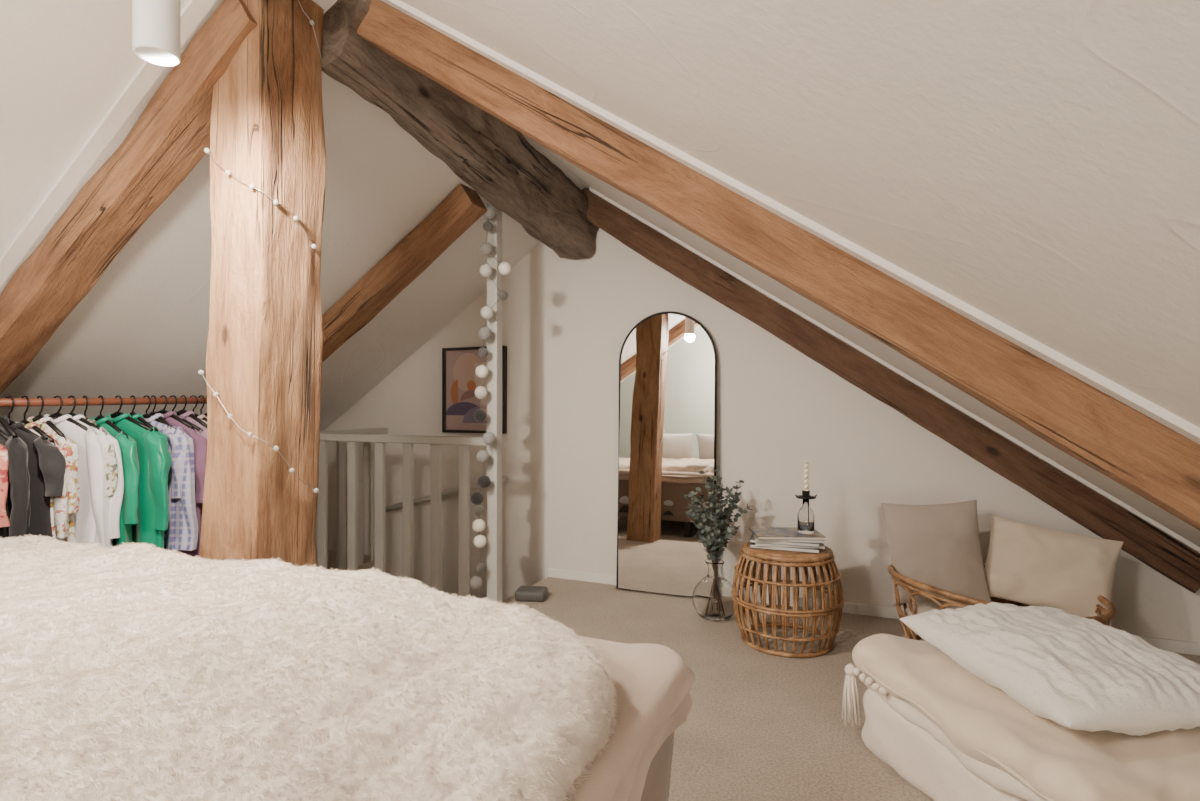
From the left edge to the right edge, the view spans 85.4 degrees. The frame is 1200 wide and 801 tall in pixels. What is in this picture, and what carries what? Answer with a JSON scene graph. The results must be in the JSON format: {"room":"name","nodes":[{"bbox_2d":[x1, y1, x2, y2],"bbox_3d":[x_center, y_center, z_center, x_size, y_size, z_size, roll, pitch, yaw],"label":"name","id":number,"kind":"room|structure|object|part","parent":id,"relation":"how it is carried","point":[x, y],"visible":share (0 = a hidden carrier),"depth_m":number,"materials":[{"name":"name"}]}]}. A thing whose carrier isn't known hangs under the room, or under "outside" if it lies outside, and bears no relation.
{"room":"attic bedroom","nodes":[
{"label":"attic bedroom","id":0,"kind":"room"},
{"bbox_2d":[0,0,1199,546],"bbox_3d":[-0.645,-0.341,1.566,6.180,2.823,5.210,0,0,23],"label":"ceiling","id":1,"kind":"structure","parent":0,"point":[1035,164],"depth_m":1.19,"materials":[{"name":"paint"}]},
{"bbox_2d":[0,0,215,286],"bbox_3d":[-2.159,-0.534,2.389,2.450,1.670,0.050,0,0,23],"label":"trim","id":2,"kind":"structure","parent":1,"relation":"attached to","point":[194,11],"depth_m":2.19,"materials":[{"name":"paint"}]},
{"bbox_2d":[0,0,257,394],"bbox_3d":[-2.127,-0.429,2.503,2.404,1.683,0.172,0,0,23],"label":"rafter","id":3,"kind":"object","parent":1,"relation":"attached to","point":[169,138],"visible":0.88,"depth_m":2.27,"materials":[{"name":"brown wood"}]},
{"bbox_2d":[322,183,487,362],"bbox_3d":[-1.654,-0.300,3.754,2.277,1.601,0.160,0,0,23],"label":"rafter","id":4,"kind":"object","parent":1,"relation":"attached to","point":[463,206],"visible":0.48,"depth_m":3.44,"materials":[{"name":"brown wood"}]},
{"bbox_2d":[321,0,598,259],"bbox_3d":[-0.552,-1.159,3.136,0.445,0.572,2.049,0,0,20],"label":"ceiling beam","id":5,"kind":"structure","parent":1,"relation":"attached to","point":[492,157],"depth_m":2.82,"materials":[{"name":"brown wood"}]},
{"bbox_2d":[470,206,511,588],"bbox_3d":[-0.574,-0.011,3.401,0.246,2.015,0.068,0,0,23],"label":"garland","id":6,"kind":"object","parent":5,"relation":"hanging from","point":[504,268],"visible":0.99,"depth_m":3.40},
{"bbox_2d":[357,0,1199,529],"bbox_3d":[0.740,-0.205,1.599,3.420,2.357,0.160,0,0,23],"label":"rafter","id":7,"kind":"object","parent":1,"relation":"attached to","point":[1159,464],"visible":0.82,"depth_m":1.59,"materials":[{"name":"brown wood"}]},
{"bbox_2d":[381,0,1199,443],"bbox_3d":[0.741,-0.263,1.488,3.290,2.234,0.050,0,0,23],"label":"trim","id":8,"kind":"structure","parent":1,"relation":"attached to","point":[1170,420],"depth_m":1.54,"materials":[{"name":"paint"}]},
{"bbox_2d":[582,188,1199,592],"bbox_3d":[1.206,-0.250,3.378,3.090,2.139,0.132,0,0,23],"label":"rafter","id":9,"kind":"object","parent":1,"relation":"attached to","point":[1158,550],"visible":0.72,"depth_m":3.17,"materials":[{"name":"brown wood"}]},
{"bbox_2d":[589,187,1199,553],"bbox_3d":[1.460,-0.139,3.166,3.290,2.234,0.050,0,0,23],"label":"trim","id":10,"kind":"structure","parent":1,"relation":"attached to","point":[1123,505],"depth_m":3.11,"materials":[{"name":"paint"}]},
{"bbox_3d":[-1.470,-1.371,0.679,0.181,0.193,2.676,0,-4,23],"label":"ridge beam","id":11,"kind":"structure","parent":1,"relation":"attached to","visible":0},
{"bbox_2d":[132,0,180,65],"bbox_3d":[-1.069,-1.040,1.568,0.096,0.420,0.096,0,0,23],"label":"ceiling spotlight","id":12,"kind":"object","parent":11,"relation":"hanging from","point":[156,24],"visible":1,"depth_m":1.54,"materials":[{"name":"white metal"}]},
{"bbox_2d":[324,228,1199,642],"bbox_3d":[0.357,1.014,3.905,5.980,4.612,0.120,0,0,23],"label":"wall","id":13,"kind":"structure","parent":0,"point":[566,323],"depth_m":3.95,"materials":[{"name":"paint"}]},
{"bbox_2d":[385,475,507,511],"bbox_3d":[-1.053,0.635,4.396,1.010,0.309,0.092,0,0,23],"label":"wall handrail","id":14,"kind":"object","parent":13,"relation":"attached to","point":[474,486],"visible":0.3,"depth_m":4.39,"materials":[{"name":"grey paint"}]},
{"bbox_2d":[442,346,506,433],"bbox_3d":[-0.840,-0.070,4.335,0.494,0.574,0.030,0,0,23],"label":"framed picture","id":15,"kind":"object","parent":13,"relation":"attached to","point":[460,380],"visible":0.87,"depth_m":4.37,"materials":[{"name":"black"}]},
{"bbox_2d":[446,350,486,430],"bbox_3d":[-0.840,-0.070,4.337,0.470,0.550,0.006,0,0,23],"label":"print","id":16,"kind":"object","parent":15,"relation":"attached to","point":[462,380],"depth_m":4.37,"materials":[{"name":"multicoloured paper"}]},
{"bbox_2d":[548,568,1199,655],"bbox_3d":[1.375,1.093,3.397,3.710,0.055,0.012,0,0,23],"label":"baseboard","id":17,"kind":"structure","parent":13,"relation":"attached to","point":[1176,646],"depth_m":3.40,"materials":[{"name":"white paint"}]},
{"bbox_2d":[328,550,1199,800],"bbox_3d":[-0.645,1.220,1.566,5.980,0.200,4.970,0,0,23],"label":"floor","id":18,"kind":"structure","parent":0,"point":[759,726],"depth_m":2.44,"materials":[{"name":"beige carpet"}]},
{"bbox_2d":[0,397,206,406],"bbox_3d":[-2.220,0.548,2.817,0.400,1.140,1.930,0,0,23],"label":"rail","id":19,"kind":"object","parent":18,"relation":"on","point":[4,402],"visible":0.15,"depth_m":2.81,"materials":[{"name":"brown wood"}]},
{"bbox_2d":[0,395,207,557],"bbox_3d":[-2.201,0.449,2.799,0.581,0.957,1.598,0,0,21],"label":"hanging clothes","id":20,"kind":"object","parent":19,"relation":"hanging from","point":[117,478],"visible":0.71,"depth_m":2.67,"materials":[{"name":"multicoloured fabric"}]},
{"bbox_2d":[200,0,325,566],"bbox_3d":[-1.104,-0.100,2.136,0.295,2.444,0.262,0,0,23],"label":"timber post","id":21,"kind":"object","parent":18,"relation":"on","point":[264,353],"visible":0.77,"depth_m":2.04,"materials":[{"name":"brown wood"}]},
{"bbox_2d":[198,0,321,492],"bbox_3d":[-1.094,-0.494,2.108,0.292,1.605,0.241,0,0,23],"label":"string lights","id":22,"kind":"object","parent":21,"relation":"attached to","point":[206,150],"visible":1,"depth_m":2.04,"materials":[{"name":"white plastic"}]},
{"bbox_2d":[0,534,694,800],"bbox_3d":[-1.422,0.613,0.697,2.548,1.013,2.509,0,0,23],"label":"double bed","id":23,"kind":"object","parent":18,"relation":"on","point":[143,671],"visible":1,"depth_m":0.95,"materials":[{"name":"white fabric"}]},
{"bbox_2d":[562,636,694,800],"bbox_3d":[-1.399,0.526,0.687,2.498,0.074,2.508,0,0,23],"label":"blanket","id":24,"kind":"object","parent":23,"relation":"on","point":[651,682],"depth_m":1.06,"materials":[{"name":"beige fabric"}]},
{"bbox_2d":[641,731,674,800],"bbox_3d":[-1.401,0.763,0.683,2.411,0.415,2.416,0,0,23],"label":"bed base","id":25,"kind":"object","parent":23,"relation":"attached to","point":[657,756],"depth_m":1.13,"materials":[{"name":"beige fabric"}]},
{"bbox_2d":[315,201,501,603],"bbox_3d":[-1.063,0.022,4.065,1.412,2.195,0.705,0,0,23],"label":"stair railing","id":26,"kind":"object","parent":18,"relation":"on","point":[354,438],"visible":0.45,"depth_m":3.65,"materials":[{"name":"grey paint"}]},
{"bbox_3d":[-1.680,0.217,4.330,0.070,0.045,0.705,0,0,23],"label":"rail","id":27,"kind":"part","parent":26,"relation":"part of","materials":[{"name":"grey paint"}]},
{"bbox_3d":[-1.215,0.223,3.785,1.345,0.045,0.070,0,0,23],"label":"rail","id":28,"kind":"part","parent":26,"relation":"part of","materials":[{"name":"grey paint"}]},
{"bbox_2d":[515,586,547,601],"bbox_3d":[-0.386,1.090,3.669,0.170,0.060,0.130,0,0,6],"label":"block","id":29,"kind":"object","parent":18,"relation":"on","point":[523,593],"visible":1,"depth_m":3.61,"materials":[{"name":"grey plastic"}]},
{"bbox_2d":[616,311,716,596],"bbox_3d":[0.380,0.296,3.757,0.591,1.630,0.074,0,0,22],"label":"arched floor mirror","id":30,"kind":"object","parent":18,"relation":"on","point":[668,359],"visible":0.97,"depth_m":3.76,"materials":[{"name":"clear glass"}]},
{"bbox_2d":[684,468,752,621],"bbox_3d":[0.599,0.737,3.359,0.321,0.766,0.318,0,0,37],"label":"vase","id":31,"kind":"object","parent":18,"relation":"on","point":[712,600],"visible":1,"depth_m":3.31,"materials":[{"name":"clear glass"}]},
{"bbox_2d":[731,541,843,657],"bbox_3d":[0.867,0.898,3.023,0.503,0.442,0.503,0,0,12],"label":"side table","id":32,"kind":"object","parent":18,"relation":"on","point":[824,559],"visible":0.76,"depth_m":2.86,"materials":[{"name":"wicker"}]},
{"bbox_2d":[749,527,825,552],"bbox_3d":[0.866,0.642,3.023,0.334,0.063,0.269,0,0,12],"label":"magazine stack","id":33,"kind":"object","parent":32,"relation":"on","point":[772,538],"visible":0.98,"depth_m":2.93,"materials":[{"name":"grey paper"}]},
{"bbox_2d":[795,460,816,533],"bbox_3d":[0.953,0.438,3.008,0.090,0.345,0.090,0,0,-36],"label":"candle holder","id":34,"kind":"object","parent":33,"relation":"on","point":[805,515],"visible":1,"depth_m":2.99,"materials":[{"name":"clear glass"}]},
{"bbox_2d":[803,460,808,490],"bbox_3d":[0.953,0.351,3.008,0.029,0.172,0.029,0,0,23],"label":"candle","id":35,"kind":"object","parent":34,"relation":"on","point":[805,463],"depth_m":3.00,"materials":[{"name":"beige wax"}]},
{"bbox_3d":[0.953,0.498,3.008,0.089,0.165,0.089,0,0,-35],"label":"black dish","id":36,"kind":"part","parent":34,"relation":"part of","materials":[{"name":"black metal"}]},
{"bbox_2d":[888,565,1116,639],"bbox_3d":[1.674,0.922,2.764,0.826,0.360,0.706,0,0,23],"label":"chair","id":37,"kind":"object","parent":18,"relation":"on","point":[917,608],"visible":0.2,"depth_m":2.70,"materials":[{"name":"wicker"}]},
{"bbox_2d":[881,500,990,604],"bbox_3d":[1.523,0.690,2.957,0.444,0.477,0.163,0,0,15],"label":"cushion","id":38,"kind":"object","parent":37,"relation":"on","point":[936,545],"visible":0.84,"depth_m":2.92,"materials":[{"name":"fabric"}]},
{"bbox_2d":[984,514,1123,626],"bbox_3d":[1.962,0.735,2.849,0.522,0.406,0.242,0,0,39],"label":"cushion","id":39,"kind":"object","parent":37,"relation":"on","point":[1029,564],"visible":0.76,"depth_m":2.79,"materials":[{"name":"fabric"}]},
{"bbox_2d":[841,634,1199,800],"bbox_3d":[1.307,0.947,1.798,0.889,0.377,0.889,0,0,-10],"label":"daybed","id":40,"kind":"object","parent":18,"relation":"on","point":[952,735],"visible":0.63,"depth_m":1.62,"materials":[{"name":"beige fabric"}]},
{"bbox_2d":[900,602,1199,735],"bbox_3d":[1.259,0.709,1.783,0.530,0.210,0.673,0,1,-6],"label":"cushion","id":41,"kind":"object","parent":40,"relation":"on","point":[1076,672],"visible":1,"depth_m":1.61,"materials":[{"name":"white fabric"}]},
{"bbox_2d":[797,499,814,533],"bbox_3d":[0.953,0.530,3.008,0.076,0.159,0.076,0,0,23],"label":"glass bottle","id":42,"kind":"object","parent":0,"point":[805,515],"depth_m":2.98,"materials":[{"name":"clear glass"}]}
]}

